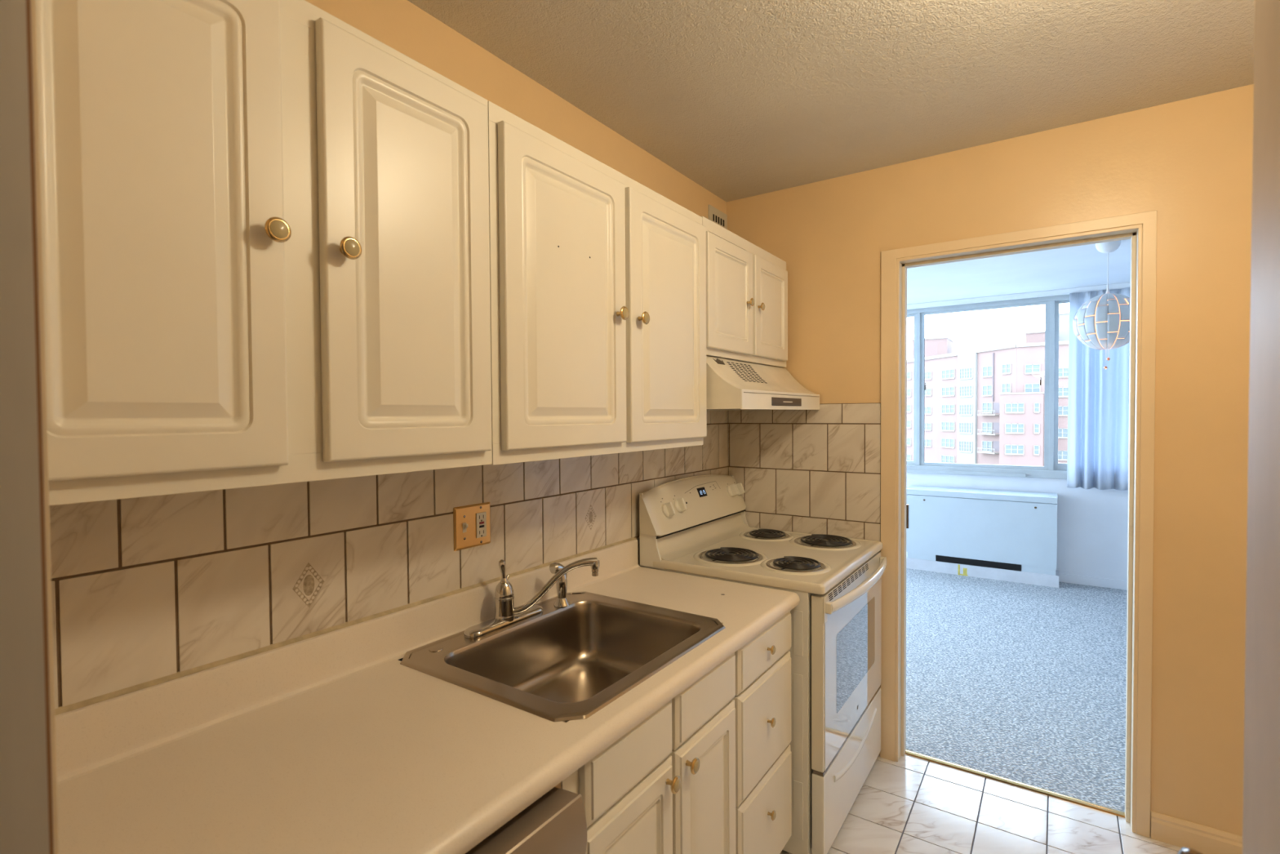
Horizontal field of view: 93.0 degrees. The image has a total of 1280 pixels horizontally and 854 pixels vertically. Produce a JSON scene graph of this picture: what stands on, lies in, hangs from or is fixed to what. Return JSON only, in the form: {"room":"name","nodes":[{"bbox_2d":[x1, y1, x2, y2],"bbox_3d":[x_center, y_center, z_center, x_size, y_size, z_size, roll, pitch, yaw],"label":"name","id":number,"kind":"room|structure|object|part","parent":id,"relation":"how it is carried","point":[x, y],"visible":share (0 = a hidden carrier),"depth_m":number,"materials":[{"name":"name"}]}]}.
{"room":"kitchen","nodes":[
{"label":"kitchen","id":0,"kind":"room"},
{"bbox_2d":[305,0,726,564],"bbox_3d":[-0.374,0.176,1.835,0.120,2.408,2.610,0,1,34],"label":"wall","id":1,"kind":"structure","parent":0,"point":[404,27],"depth_m":1.71,"materials":[{"name":"paint"}]},
{"bbox_2d":[35,0,492,505],"bbox_3d":[-0.630,-0.293,1.029,0.345,0.759,0.760,0,1,34],"label":"upper cabinet","id":2,"kind":"object","parent":1,"relation":"attached to","point":[265,234],"visible":0.98,"depth_m":0.88,"materials":[{"name":"white wood"}]},
{"bbox_3d":[-0.634,-0.291,0.787,0.018,0.705,0.325,0,1,34],"label":"door","id":3,"kind":"part","parent":2,"relation":"part of","materials":[{"name":"wood"}]},
{"bbox_3d":[-0.534,-0.288,0.891,0.029,0.036,0.036,0,1,34],"label":"knob","id":4,"kind":"part","parent":2,"relation":"part of","materials":[{"name":"gold metal"}]},
{"bbox_3d":[-0.471,-0.288,0.982,0.029,0.036,0.036,0,1,34],"label":"knob","id":5,"kind":"part","parent":2,"relation":"part of","materials":[{"name":"gold metal"}]},
{"bbox_3d":[-0.411,-0.300,1.112,0.018,0.705,0.342,0,1,34],"label":"door","id":6,"kind":"part","parent":2,"relation":"part of","materials":[{"name":"wood"}]},
{"bbox_2d":[48,409,728,715],"bbox_3d":[-0.281,0.221,1.849,0.018,0.595,2.483,0,1,34],"label":"tile backsplash","id":7,"kind":"structure","parent":1,"relation":"attached to","point":[147,591],"depth_m":1.24,"materials":[{"name":"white tile"}]},
{"bbox_2d":[453,502,490,551],"bbox_3d":[-0.439,0.263,1.610,0.017,0.113,0.122,0,1,34],"label":"outlet","id":8,"kind":"object","parent":7,"relation":"attached to","point":[471,522],"visible":1,"depth_m":1.61,"materials":[{"name":"gold metal"}]},
{"bbox_2d":[475,511,486,537],"bbox_3d":[-0.426,0.263,1.631,0.004,0.066,0.033,0,1,34],"label":"receptacle","id":9,"kind":"object","parent":8,"relation":"attached to","point":[481,517],"depth_m":1.63,"materials":[{"name":"white plastic"}]},
{"bbox_2d":[488,101,706,465],"bbox_3d":[-0.153,-0.310,1.726,0.345,0.761,0.926,0,1,34],"label":"upper cabinet","id":10,"kind":"object","parent":1,"relation":"attached to","point":[597,277],"visible":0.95,"depth_m":1.50,"materials":[{"name":"white wood"}]},
{"bbox_3d":[-0.167,-0.302,1.467,0.018,0.695,0.437,0,1,34],"label":"door","id":11,"kind":"part","parent":10,"relation":"part of","materials":[{"name":"wood"}]},
{"bbox_3d":[-0.047,-0.299,1.601,0.029,0.036,0.036,0,1,34],"label":"knob","id":12,"kind":"part","parent":10,"relation":"part of","materials":[{"name":"gold metal"}]},
{"bbox_3d":[0.010,-0.301,1.683,0.029,0.036,0.036,0,1,34],"label":"knob","id":13,"kind":"part","parent":10,"relation":"part of","materials":[{"name":"gold metal"}]},
{"bbox_3d":[0.091,-0.310,1.843,0.018,0.698,0.437,0,1,34],"label":"door","id":14,"kind":"part","parent":10,"relation":"part of","materials":[{"name":"wood"}]},
{"bbox_2d":[707,204,727,229],"bbox_3d":[0.356,-0.882,2.773,0.009,0.215,0.176,0,1,34],"label":"air vent","id":15,"kind":"object","parent":1,"relation":"in","point":[714,215],"visible":0.31,"depth_m":2.76,"materials":[{"name":"grey metal"}]},
{"bbox_2d":[701,216,787,367],"bbox_3d":[0.323,-0.484,2.420,0.341,0.460,0.760,0,1,34],"label":"upper cabinet","id":16,"kind":"object","parent":1,"relation":"attached to","point":[747,285],"visible":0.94,"depth_m":2.26,"materials":[{"name":"white wood"}]},
{"bbox_3d":[0.324,-0.465,2.180,0.018,0.386,0.360,0,1,34],"label":"door","id":17,"kind":"part","parent":16,"relation":"part of","materials":[{"name":"wood"}]},
{"bbox_3d":[0.414,-0.467,2.274,0.025,0.031,0.031,0,1,34],"label":"knob","id":18,"kind":"part","parent":16,"relation":"part of","materials":[{"name":"gold metal"}]},
{"bbox_3d":[0.471,-0.467,2.357,0.025,0.031,0.031,0,1,34],"label":"knob","id":19,"kind":"part","parent":16,"relation":"part of","materials":[{"name":"gold metal"}]},
{"bbox_2d":[706,355,819,409],"bbox_3d":[0.374,-0.160,2.411,0.437,0.185,0.781,0,1,34],"label":"range hood","id":20,"kind":"object","parent":16,"relation":"attached to","point":[731,384],"visible":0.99,"depth_m":2.17,"materials":[{"name":"metal"}]},
{"bbox_3d":[0.556,-0.095,2.294,0.003,0.030,0.300,0,1,34],"label":"switch panel","id":21,"kind":"part","parent":20,"relation":"part of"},
{"bbox_3d":[0.536,-0.476,2.489,0.018,0.388,0.342,0,1,34],"label":"door","id":22,"kind":"part","parent":16,"relation":"part of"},
{"bbox_2d":[407,0,1254,201],"bbox_3d":[0.541,-1.080,1.175,2.360,0.120,2.610,0,1,34],"label":"ceiling","id":23,"kind":"structure","parent":0,"point":[742,99],"depth_m":1.74,"materials":[{"name":"paint"}]},
{"bbox_2d":[779,754,1182,853],"bbox_3d":[0.636,1.437,1.214,2.935,0.100,2.695,0,1,34],"label":"floor","id":24,"kind":"structure","parent":0,"point":[1012,820],"depth_m":2.11,"materials":[{"name":"tile"}]},
{"bbox_2d":[465,786,586,853],"bbox_3d":[-0.509,0.995,0.901,0.625,0.812,0.602,0,1,34],"label":"dishwasher","id":25,"kind":"object","parent":24,"relation":"on","point":[555,823],"visible":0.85,"depth_m":0.92,"materials":[{"name":"stainless steel"},{"name":"black plastic"}]},
{"bbox_2d":[554,652,735,853],"bbox_3d":[-0.175,0.976,1.446,0.640,0.824,0.664,0,1,34],"label":"base cabinet","id":26,"kind":"object","parent":24,"relation":"on","point":[667,785],"depth_m":1.28,"materials":[{"name":"white wood"}]},
{"bbox_2d":[54,538,799,853],"bbox_3d":[-0.245,0.499,1.357,0.625,0.136,1.702,0,1,34],"label":"countertop","id":27,"kind":"structure","parent":26,"relation":"on","point":[327,743],"depth_m":1.02,"materials":[{"name":"laminate"}]},
{"bbox_2d":[463,557,599,638],"bbox_3d":[-0.302,0.434,1.649,0.370,0.172,0.142,-1,1,-30],"label":"kitchen faucet","id":28,"kind":"object","parent":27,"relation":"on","point":[506,615],"visible":1,"depth_m":1.60,"materials":[{"name":"silver metal"}]},
{"bbox_3d":[-0.357,0.513,1.618,0.054,0.018,0.260,0,1,34],"label":"deck plate","id":29,"kind":"part","parent":28,"relation":"part of","materials":[{"name":"silver metal"}]},
{"bbox_3d":[-0.360,0.384,1.612,0.021,0.068,0.033,0,1,34],"label":"lever","id":30,"kind":"part","parent":28,"relation":"part of","materials":[{"name":"silver metal"}]},
{"bbox_3d":[-0.229,0.431,1.651,0.245,0.137,0.025,-1,1,-18],"label":"spout","id":31,"kind":"part","parent":28,"relation":"part of","materials":[{"name":"silver metal"}]},
{"bbox_2d":[400,591,724,722],"bbox_3d":[-0.163,0.612,1.504,0.548,0.182,0.651,0,1,34],"label":"sink","id":32,"kind":"object","parent":27,"relation":"in","point":[566,664],"visible":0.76,"depth_m":1.63,"materials":[{"name":"silver metal"}]},
{"bbox_2d":[549,562,569,607],"bbox_3d":[-0.230,0.454,1.765,0.047,0.128,0.056,0,1,34],"label":"sprayer","id":33,"kind":"object","parent":32,"relation":"on","point":[562,601],"visible":0.78,"depth_m":1.75,"materials":[{"name":"silver metal"}]},
{"bbox_3d":[-0.228,0.460,1.769,0.033,0.080,0.033,0,1,34],"label":"handle","id":34,"kind":"part","parent":33,"relation":"part of","materials":[{"name":"silver metal"}]},
{"bbox_3d":[-0.142,0.934,1.029,0.015,0.724,0.016,0,1,34],"label":"filler strip","id":35,"kind":"part","parent":26,"relation":"part of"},
{"bbox_3d":[0.045,0.927,1.306,0.020,0.724,0.644,0,1,34],"label":"frame","id":36,"kind":"part","parent":26,"relation":"part of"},
{"bbox_3d":[-0.017,0.994,1.179,0.022,0.580,0.302,0,1,34],"label":"door","id":37,"kind":"part","parent":26,"relation":"part of","materials":[{"name":"wood"}]},
{"bbox_3d":[0.069,0.738,1.257,0.028,0.034,0.034,0,1,34],"label":"knob","id":38,"kind":"part","parent":26,"relation":"part of","materials":[{"name":"gold metal"}]},
{"bbox_3d":[0.114,0.736,1.324,0.028,0.034,0.034,0,1,34],"label":"knob","id":39,"kind":"part","parent":26,"relation":"part of","materials":[{"name":"gold metal"}]},
{"bbox_3d":[0.158,0.987,1.434,0.022,0.580,0.293,0,1,34],"label":"door","id":40,"kind":"part","parent":26,"relation":"part of","materials":[{"name":"wood"}]},
{"bbox_2d":[733,610,791,853],"bbox_3d":[0.123,0.964,1.886,0.633,0.824,0.396,0,1,34],"label":"base cabinet","id":41,"kind":"object","parent":24,"relation":"on","point":[762,697],"visible":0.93,"depth_m":1.69,"materials":[{"name":"white wood"}]},
{"bbox_3d":[0.355,0.835,1.720,0.022,0.284,0.373,0,1,34],"label":"drawer","id":42,"kind":"part","parent":41,"relation":"part of","materials":[{"name":"wood"}]},
{"bbox_3d":[0.354,0.623,1.715,0.022,0.129,0.373,0,1,34],"label":"drawer","id":43,"kind":"part","parent":41,"relation":"part of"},
{"bbox_3d":[0.357,1.126,1.726,0.022,0.287,0.373,0,1,34],"label":"drawer","id":44,"kind":"part","parent":41,"relation":"part of","materials":[{"name":"wood"}]},
{"bbox_3d":[0.368,0.825,1.700,0.021,0.026,0.026,0,1,34],"label":"knob","id":45,"kind":"part","parent":41,"relation":"part of","materials":[{"name":"gold metal"}]},
{"bbox_3d":[0.367,0.621,1.696,0.021,0.026,0.026,0,1,34],"label":"knob","id":46,"kind":"part","parent":41,"relation":"part of","materials":[{"name":"gold metal"}]},
{"bbox_3d":[0.370,1.088,1.706,0.021,0.026,0.026,0,1,34],"label":"knob","id":47,"kind":"part","parent":41,"relation":"part of","materials":[{"name":"gold metal"}]},
{"bbox_2d":[638,474,887,853],"bbox_3d":[0.513,0.786,2.346,0.748,1.154,0.769,0,1,34],"label":"electric stove","id":48,"kind":"object","parent":24,"relation":"on","point":[697,525],"visible":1,"depth_m":2.12,"materials":[{"name":"white metal"}]},
{"bbox_3d":[0.111,0.310,2.279,0.048,0.059,0.055,0,1,34],"label":"control knob","id":49,"kind":"part","parent":48,"relation":"part of","materials":[{"name":"white plastic"}]},
{"bbox_3d":[0.160,0.303,2.354,0.048,0.059,0.055,0,1,34],"label":"control knob","id":50,"kind":"part","parent":48,"relation":"part of","materials":[{"name":"white plastic"}]},
{"bbox_3d":[0.245,0.299,2.518,0.087,0.184,0.769,0,1,34],"label":"control panel","id":51,"kind":"part","parent":48,"relation":"part of","materials":[{"name":"metal"}]},
{"bbox_3d":[0.419,0.285,2.737,0.048,0.059,0.055,0,1,34],"label":"control knob","id":52,"kind":"part","parent":48,"relation":"part of","materials":[{"name":"white plastic"}]},
{"bbox_3d":[0.459,0.286,2.795,0.048,0.059,0.055,0,1,34],"label":"control knob","id":53,"kind":"part","parent":48,"relation":"part of","materials":[{"name":"white plastic"}]},
{"bbox_2d":[653,527,882,594],"bbox_3d":[0.515,0.486,2.338,0.631,0.031,0.761,0,1,34],"label":"cooktop","id":54,"kind":"object","parent":48,"relation":"in","point":[797,562],"depth_m":2.19,"materials":[{"name":"white metal"}]},
{"bbox_3d":[0.757,0.785,2.180,0.038,0.544,0.743,0,1,34],"label":"oven door","id":55,"kind":"part","parent":48,"relation":"part of","materials":[{"name":"metal"}]},
{"bbox_3d":[0.760,1.201,2.189,0.040,0.264,0.743,0,1,34],"label":"storage drawer","id":56,"kind":"part","parent":48,"relation":"part of","materials":[{"name":"metal"}]},
{"bbox_3d":[0.761,1.063,2.185,0.032,0.010,0.739,0,1,34],"label":"drawer gap trim","id":57,"kind":"part","parent":48,"relation":"part of","materials":[{"name":"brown metal"}]},
{"bbox_3d":[0.775,0.812,2.171,0.003,0.483,0.727,0,1,34],"label":"door glass","id":58,"kind":"part","parent":48,"relation":"part of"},
{"bbox_3d":[0.796,0.548,2.148,0.060,0.034,0.729,0,1,34],"label":"door handle","id":59,"kind":"part","parent":48,"relation":"part of","materials":[{"name":"metal"}]},
{"bbox_2d":[905,749,1124,817],"bbox_3d":[1.403,1.354,2.330,0.737,0.009,0.030,0,1,34],"label":"threshold strip","id":60,"kind":"object","parent":24,"relation":"on","point":[1026,786],"visible":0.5,"depth_m":2.30,"materials":[{"name":"gold metal"}]},
{"bbox_2d":[726,84,1253,835],"bbox_3d":[1.326,0.154,2.324,2.370,2.408,0.120,0,1,34],"label":"wall","id":61,"kind":"structure","parent":0,"point":[1188,161],"depth_m":1.98,"materials":[{"name":"paint"}]},
{"bbox_2d":[727,402,880,551],"bbox_3d":[0.700,0.247,2.679,0.692,0.696,0.006,0,1,34],"label":"tile backsplash","id":62,"kind":"structure","parent":61,"relation":"attached to","point":[804,471],"depth_m":2.64,"materials":[{"name":"white tile"}]},
{"bbox_2d":[906,504,908,528],"bbox_3d":[1.112,0.375,2.538,0.013,0.100,0.046,0,1,34],"label":"door hinge","id":63,"kind":"object","parent":61,"relation":"attached to","point":[907,505],"visible":0.56,"depth_m":2.55,"materials":[{"name":"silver metal"}]},
{"bbox_2d":[897,228,1137,826],"bbox_3d":[1.383,0.340,2.289,0.779,2.038,0.120,0,1,34],"label":"trim","id":64,"kind":"structure","parent":61,"relation":"attached to","point":[1132,234],"depth_m":2.16,"materials":[{"name":"beige paint"}]},
{"bbox_2d":[880,210,1157,837],"bbox_3d":[1.336,0.327,2.240,0.854,2.067,0.014,0,1,34],"label":"trim","id":65,"kind":"structure","parent":61,"relation":"attached to","point":[1145,223],"depth_m":2.04,"materials":[{"name":"beige paint"}]},
{"bbox_2d":[1150,810,1242,853],"bbox_3d":[1.931,1.322,1.857,0.569,0.086,0.014,0,1,34],"label":"baseboard","id":66,"kind":"structure","parent":61,"relation":"attached to","point":[1175,831],"depth_m":1.96,"materials":[{"name":"beige paint"}]},
{"bbox_2d":[906,568,1127,811],"bbox_3d":[1.967,1.365,4.094,6.000,0.104,3.528,0,1,34],"label":"floor","id":67,"kind":"structure","parent":0,"point":[1025,683],"depth_m":3.21,"materials":[{"name":"carpet"}]},
{"bbox_2d":[906,484,1058,587],"bbox_3d":[2.939,0.915,5.263,1.141,0.736,0.208,0,1,34],"label":"radiator cover","id":68,"kind":"object","parent":67,"relation":"on","point":[1000,535],"visible":0.99,"depth_m":5.16,"materials":[{"name":"metal"}]},
{"bbox_2d":[935,555,1021,571],"bbox_3d":[2.880,1.160,5.192,0.642,0.054,0.003,0,1,34],"label":"grille","id":69,"kind":"object","parent":68,"relation":"attached to","point":[960,561],"depth_m":5.18,"materials":[{"name":"metal"}]},
{"bbox_2d":[906,471,1128,581],"bbox_3d":[2.951,0.076,5.513,6.000,2.408,0.220,0,1,34],"label":"wall","id":70,"kind":"structure","parent":0,"point":[1092,523],"depth_m":4.96,"materials":[{"name":"white paint"}]},
{"bbox_2d":[906,555,1127,590],"bbox_3d":[2.893,1.243,5.441,6.000,0.071,0.015,0,1,34],"label":"baseboard","id":71,"kind":"structure","parent":70,"relation":"attached to","point":[1067,578],"depth_m":4.91,"materials":[{"name":"white paint"}]},
{"bbox_2d":[906,282,1130,479],"bbox_3d":[2.871,-0.351,5.435,3.750,1.549,0.180,0,1,34],"label":"window","id":72,"kind":"structure","parent":70,"relation":"in","point":[1051,468],"depth_m":5.18,"materials":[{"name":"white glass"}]},
{"bbox_3d":[2.007,-0.354,6.077,1.418,1.407,0.024,0,1,34],"label":"sash","id":73,"kind":"part","parent":72,"relation":"part of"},
{"bbox_3d":[2.828,-1.103,5.364,3.750,0.041,0.045,0,1,34],"label":"curtain rail","id":74,"kind":"part","parent":72,"relation":"part of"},
{"bbox_3d":[3.893,-0.340,4.783,1.046,1.407,0.024,0,1,34],"label":"sash","id":75,"kind":"part","parent":72,"relation":"part of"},
{"bbox_2d":[1066,287,1130,490],"bbox_3d":[3.850,-0.289,4.649,0.944,1.570,0.102,0,1,34],"label":"curtain","id":76,"kind":"object","parent":72,"relation":"hanging from","point":[1098,400],"visible":0.35,"depth_m":4.80,"materials":[{"name":"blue fabric"}]},
{"bbox_2d":[906,239,1130,304],"bbox_3d":[1.995,-1.152,4.105,6.000,0.120,3.630,0,1,34],"label":"ceiling","id":77,"kind":"structure","parent":0,"point":[1078,266],"depth_m":4.39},
{"bbox_2d":[1072,240,1129,368],"bbox_3d":[2.739,-0.712,3.562,0.329,0.745,0.329,0,1,34],"label":"pendant lamp","id":78,"kind":"object","parent":77,"relation":"hanging from","point":[1102,322],"visible":0.88,"depth_m":3.48,"materials":[{"name":"white plastic"},{"name":"copper"}]},
{"bbox_3d":[2.655,-0.618,3.600,0.148,0.324,0.109,0,1,34],"label":"shell panel","id":79,"kind":"part","parent":78,"relation":"part of","materials":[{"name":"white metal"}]},
{"bbox_3d":[2.637,-0.617,3.560,0.150,0.324,0.104,-1,1,-32],"label":"shell panel","id":80,"kind":"part","parent":78,"relation":"part of","materials":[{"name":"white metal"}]},
{"bbox_3d":[2.738,-0.399,3.572,0.017,0.118,0.017,0,1,34],"label":"pull cord","id":81,"kind":"part","parent":78,"relation":"part of","materials":[{"name":"white metal"}]},
{"bbox_3d":[2.683,-0.616,3.493,0.110,0.324,0.148,0,1,34],"label":"shell panel","id":82,"kind":"part","parent":78,"relation":"part of","materials":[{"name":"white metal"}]},
{"bbox_3d":[2.740,-0.913,3.558,0.005,0.225,0.006,0,1,34],"label":"cord","id":83,"kind":"part","parent":78,"relation":"part of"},
{"bbox_3d":[2.753,-0.615,3.454,0.128,0.324,0.145,0,1,34],"label":"shell panel","id":84,"kind":"part","parent":78,"relation":"part of","materials":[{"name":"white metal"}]},
{"bbox_3d":[2.796,-0.616,3.484,0.146,0.324,0.106,0,1,34],"label":"shell panel","id":85,"kind":"part","parent":78,"relation":"part of","materials":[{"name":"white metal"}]},
{"bbox_3d":[-0.157,0.210,0.173,2.360,2.408,0.115,0,1,34],"label":"wall","id":86,"kind":"structure","parent":0,"visible":0},
{"bbox_2d":[0,0,49,853],"bbox_3d":[-0.476,0.377,0.369,0.025,2.070,0.169,0,1,34],"label":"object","id":87,"kind":"structure","parent":86,"relation":"attached to","point":[24,792],"depth_m":0.42,"materials":[{"name":"cream paint"}]},
{"bbox_2d":[26,0,53,853],"bbox_3d":[-0.421,0.375,0.435,0.010,2.070,0.002,0,1,34],"label":"trim","id":88,"kind":"structure","parent":86,"relation":"attached to","point":[28,2],"depth_m":0.42,"materials":[{"name":"wood"}]},
{"bbox_2d":[30,0,58,853],"bbox_3d":[-0.444,0.350,0.453,0.068,2.120,0.003,0,1,34],"label":"trim","id":89,"kind":"structure","parent":86,"relation":"attached to","point":[33,9],"depth_m":0.43,"materials":[{"name":"beige paint"}]},
{"bbox_2d":[1177,0,1279,853],"bbox_3d":[0.336,0.382,0.319,0.080,2.028,0.628,1,2,41],"label":"interior door","id":90,"kind":"structure","parent":86,"relation":"in","point":[1261,772],"depth_m":0.45,"materials":[{"name":"grey paint"}]},
{"bbox_3d":[0.489,0.397,0.520,0.045,0.064,0.064,1,2,41],"label":"door knob","id":91,"kind":"part","parent":90,"relation":"part of","materials":[{"name":"brown metal"}]},
{"bbox_3d":[0.352,0.382,0.304,0.035,2.028,0.628,1,2,41],"label":"door","id":92,"kind":"part","parent":90,"relation":"part of","materials":[{"name":"grey paint"}]},
{"label":"outside","id":93,"kind":"structure","parent":0,"visible":0},
{"bbox_3d":[94.549,26.058,140.321,320.000,0.500,308.000,0,1,34],"label":"ground","id":94,"kind":"structure","parent":93,"visible":0},
{"bbox_2d":[911,336,953,359],"bbox_3d":[69.190,2.700,143.661,7.500,46.400,10.200,0,1,34],"label":"tower block","id":95,"kind":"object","parent":94,"relation":"on","point":[934,346],"visible":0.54,"depth_m":138.70,"materials":[{"name":"concrete"}]},
{"bbox_2d":[906,341,1068,466],"bbox_3d":[66.949,6.969,105.935,59.704,39.500,43.255,0,1,34],"label":"apartment building","id":96,"kind":"structure","parent":94,"relation":"on","point":[986,406],"depth_m":95.91,"materials":[{"name":"brick"}]},
{"bbox_3d":[51.682,2.773,117.507,0.050,1.400,2.500,-1,1,-10],"label":"pane","id":97,"kind":"part","parent":96,"relation":"part of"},
{"bbox_3d":[51.660,-0.576,117.435,0.050,1.400,2.500,-1,1,-10],"label":"pane","id":98,"kind":"part","parent":96,"relation":"part of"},
{"bbox_3d":[51.639,-3.625,117.371,0.050,1.400,2.500,-1,1,-10],"label":"pane","id":99,"kind":"part","parent":96,"relation":"part of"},
{"bbox_3d":[51.619,-6.624,117.307,0.050,1.400,2.500,-1,1,-10],"label":"pane","id":100,"kind":"part","parent":96,"relation":"part of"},
{"bbox_3d":[51.597,-9.923,117.237,0.050,1.400,2.500,-1,1,-10],"label":"pane","id":101,"kind":"part","parent":96,"relation":"part of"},
{"bbox_3d":[52.711,2.897,111.394,0.050,1.300,2.300,-1,1,-10],"label":"pane","id":102,"kind":"part","parent":96,"relation":"part of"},
{"bbox_3d":[52.691,-0.103,111.330,0.050,1.300,2.300,-1,1,-10],"label":"pane","id":103,"kind":"part","parent":96,"relation":"part of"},
{"bbox_3d":[52.671,-3.052,111.267,0.050,1.300,2.300,-1,1,-10],"label":"pane","id":104,"kind":"part","parent":96,"relation":"part of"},
{"bbox_3d":[52.649,-6.401,111.196,0.050,1.300,2.300,-1,1,-10],"label":"pane","id":105,"kind":"part","parent":96,"relation":"part of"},
{"bbox_3d":[52.629,-9.400,111.132,0.050,1.300,2.300,-1,1,-10],"label":"pane","id":106,"kind":"part","parent":96,"relation":"part of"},
{"bbox_3d":[53.671,5.759,105.857,0.050,1.500,3.350,-1,1,-10],"label":"pane","id":107,"kind":"part","parent":96,"relation":"part of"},
{"bbox_3d":[53.651,2.760,105.793,0.050,1.500,3.350,-1,1,-10],"label":"pane","id":108,"kind":"part","parent":96,"relation":"part of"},
{"bbox_3d":[53.632,-0.140,105.732,0.050,1.500,3.350,-1,1,-10],"label":"pane","id":109,"kind":"part","parent":96,"relation":"part of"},
{"bbox_3d":[53.612,-3.139,105.668,0.050,1.500,3.350,-1,1,-10],"label":"pane","id":110,"kind":"part","parent":96,"relation":"part of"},
{"bbox_3d":[53.592,-6.188,105.603,0.050,1.500,3.350,-1,1,-10],"label":"pane","id":111,"kind":"part","parent":96,"relation":"part of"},
{"bbox_3d":[53.572,-9.188,105.539,0.050,1.500,3.350,-1,1,-10],"label":"pane","id":112,"kind":"part","parent":96,"relation":"part of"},
{"bbox_3d":[54.122,3.210,100.912,0.050,1.700,3.050,-1,1,-10],"label":"pane","id":113,"kind":"part","parent":96,"relation":"part of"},
{"bbox_3d":[54.101,0.111,100.846,0.050,1.700,3.050,-1,1,-10],"label":"pane","id":114,"kind":"part","parent":96,"relation":"part of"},
{"bbox_3d":[54.081,-2.888,100.782,0.050,1.700,3.050,-1,1,-10],"label":"pane","id":115,"kind":"part","parent":96,"relation":"part of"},
{"bbox_3d":[54.061,-5.937,100.717,0.050,1.700,3.050,-1,1,-10],"label":"pane","id":116,"kind":"part","parent":96,"relation":"part of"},
{"bbox_3d":[54.041,-8.887,100.654,0.050,1.700,3.050,-1,1,-10],"label":"pane","id":117,"kind":"part","parent":96,"relation":"part of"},
{"bbox_3d":[55.208,3.046,96.552,0.050,1.600,2.100,-1,1,-10],"label":"pane","id":118,"kind":"part","parent":96,"relation":"part of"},
{"bbox_3d":[55.188,0.097,96.490,0.050,1.600,2.100,-1,1,-10],"label":"pane","id":119,"kind":"part","parent":96,"relation":"part of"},
{"bbox_3d":[55.167,-3.053,96.423,0.050,1.600,2.100,-1,1,-10],"label":"pane","id":120,"kind":"part","parent":96,"relation":"part of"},
{"bbox_3d":[55.149,-5.802,96.364,0.050,1.600,2.100,-1,1,-10],"label":"pane","id":121,"kind":"part","parent":96,"relation":"part of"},
{"bbox_3d":[55.129,-8.801,96.300,0.050,1.600,2.100,-1,1,-10],"label":"pane","id":122,"kind":"part","parent":96,"relation":"part of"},
{"bbox_3d":[54.910,3.739,95.806,0.900,0.770,3.800,-1,1,-10],"label":"balcony rail","id":123,"kind":"part","parent":96,"relation":"part of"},
{"bbox_3d":[54.890,0.840,95.744,0.900,0.770,3.800,-1,1,-10],"label":"balcony rail","id":124,"kind":"part","parent":96,"relation":"part of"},
{"bbox_3d":[54.870,-2.220,95.679,0.900,0.770,3.800,-1,1,-10],"label":"balcony rail","id":125,"kind":"part","parent":96,"relation":"part of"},
{"bbox_3d":[55.803,-5.923,92.465,0.050,1.400,1.700,-1,1,-10],"label":"pane","id":126,"kind":"part","parent":96,"relation":"part of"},
{"bbox_3d":[55.783,-8.873,92.403,0.050,1.400,1.700,-1,1,-10],"label":"pane","id":127,"kind":"part","parent":96,"relation":"part of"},
{"bbox_3d":[54.456,3.265,88.365,2.290,1.340,0.050,0,1,34],"label":"pane","id":128,"kind":"part","parent":96,"relation":"part of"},
{"bbox_3d":[54.435,0.186,88.299,2.290,1.340,0.050,0,1,34],"label":"pane","id":129,"kind":"part","parent":96,"relation":"part of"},
{"bbox_3d":[54.415,-2.784,88.236,2.290,1.340,0.050,0,1,34],"label":"pane","id":130,"kind":"part","parent":96,"relation":"part of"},
{"bbox_3d":[57.791,-5.723,89.482,1.850,1.300,0.050,0,1,34],"label":"pane","id":131,"kind":"part","parent":96,"relation":"part of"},
{"bbox_3d":[57.772,-8.573,89.422,1.850,1.300,0.050,0,1,34],"label":"pane","id":132,"kind":"part","parent":96,"relation":"part of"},
{"bbox_3d":[56.678,3.273,86.840,0.600,1.300,0.050,0,1,34],"label":"pane","id":133,"kind":"part","parent":96,"relation":"part of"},
{"bbox_3d":[56.657,0.193,86.774,0.600,1.300,0.050,0,1,34],"label":"pane","id":134,"kind":"part","parent":96,"relation":"part of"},
{"bbox_3d":[56.637,-2.776,86.711,0.600,1.300,0.050,0,1,34],"label":"pane","id":135,"kind":"part","parent":96,"relation":"part of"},
{"bbox_3d":[60.886,4.048,87.610,1.400,1.300,0.050,0,1,34],"label":"pane","id":136,"kind":"part","parent":96,"relation":"part of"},
{"bbox_3d":[60.865,0.849,87.542,1.400,1.300,0.050,0,1,34],"label":"pane","id":137,"kind":"part","parent":96,"relation":"part of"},
{"bbox_3d":[60.843,-2.350,87.474,1.400,1.300,0.050,0,1,34],"label":"pane","id":138,"kind":"part","parent":96,"relation":"part of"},
{"bbox_3d":[60.825,-5.049,87.416,1.400,1.300,0.050,0,1,34],"label":"pane","id":139,"kind":"part","parent":96,"relation":"part of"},
{"bbox_3d":[60.807,-7.849,87.357,1.400,1.300,0.050,0,1,34],"label":"pane","id":140,"kind":"part","parent":96,"relation":"part of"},
{"bbox_2d":[1025,330,1044,343],"bbox_3d":[87.676,2.796,133.397,5.200,46.400,10.200,0,1,34],"label":"tower block","id":141,"kind":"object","parent":94,"relation":"on","point":[1031,336],"visible":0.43,"depth_m":129.32,"materials":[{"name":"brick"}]},
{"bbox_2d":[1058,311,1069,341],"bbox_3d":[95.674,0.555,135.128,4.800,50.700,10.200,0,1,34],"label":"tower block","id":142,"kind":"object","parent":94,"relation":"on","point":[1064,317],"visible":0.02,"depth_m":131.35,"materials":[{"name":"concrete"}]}
]}

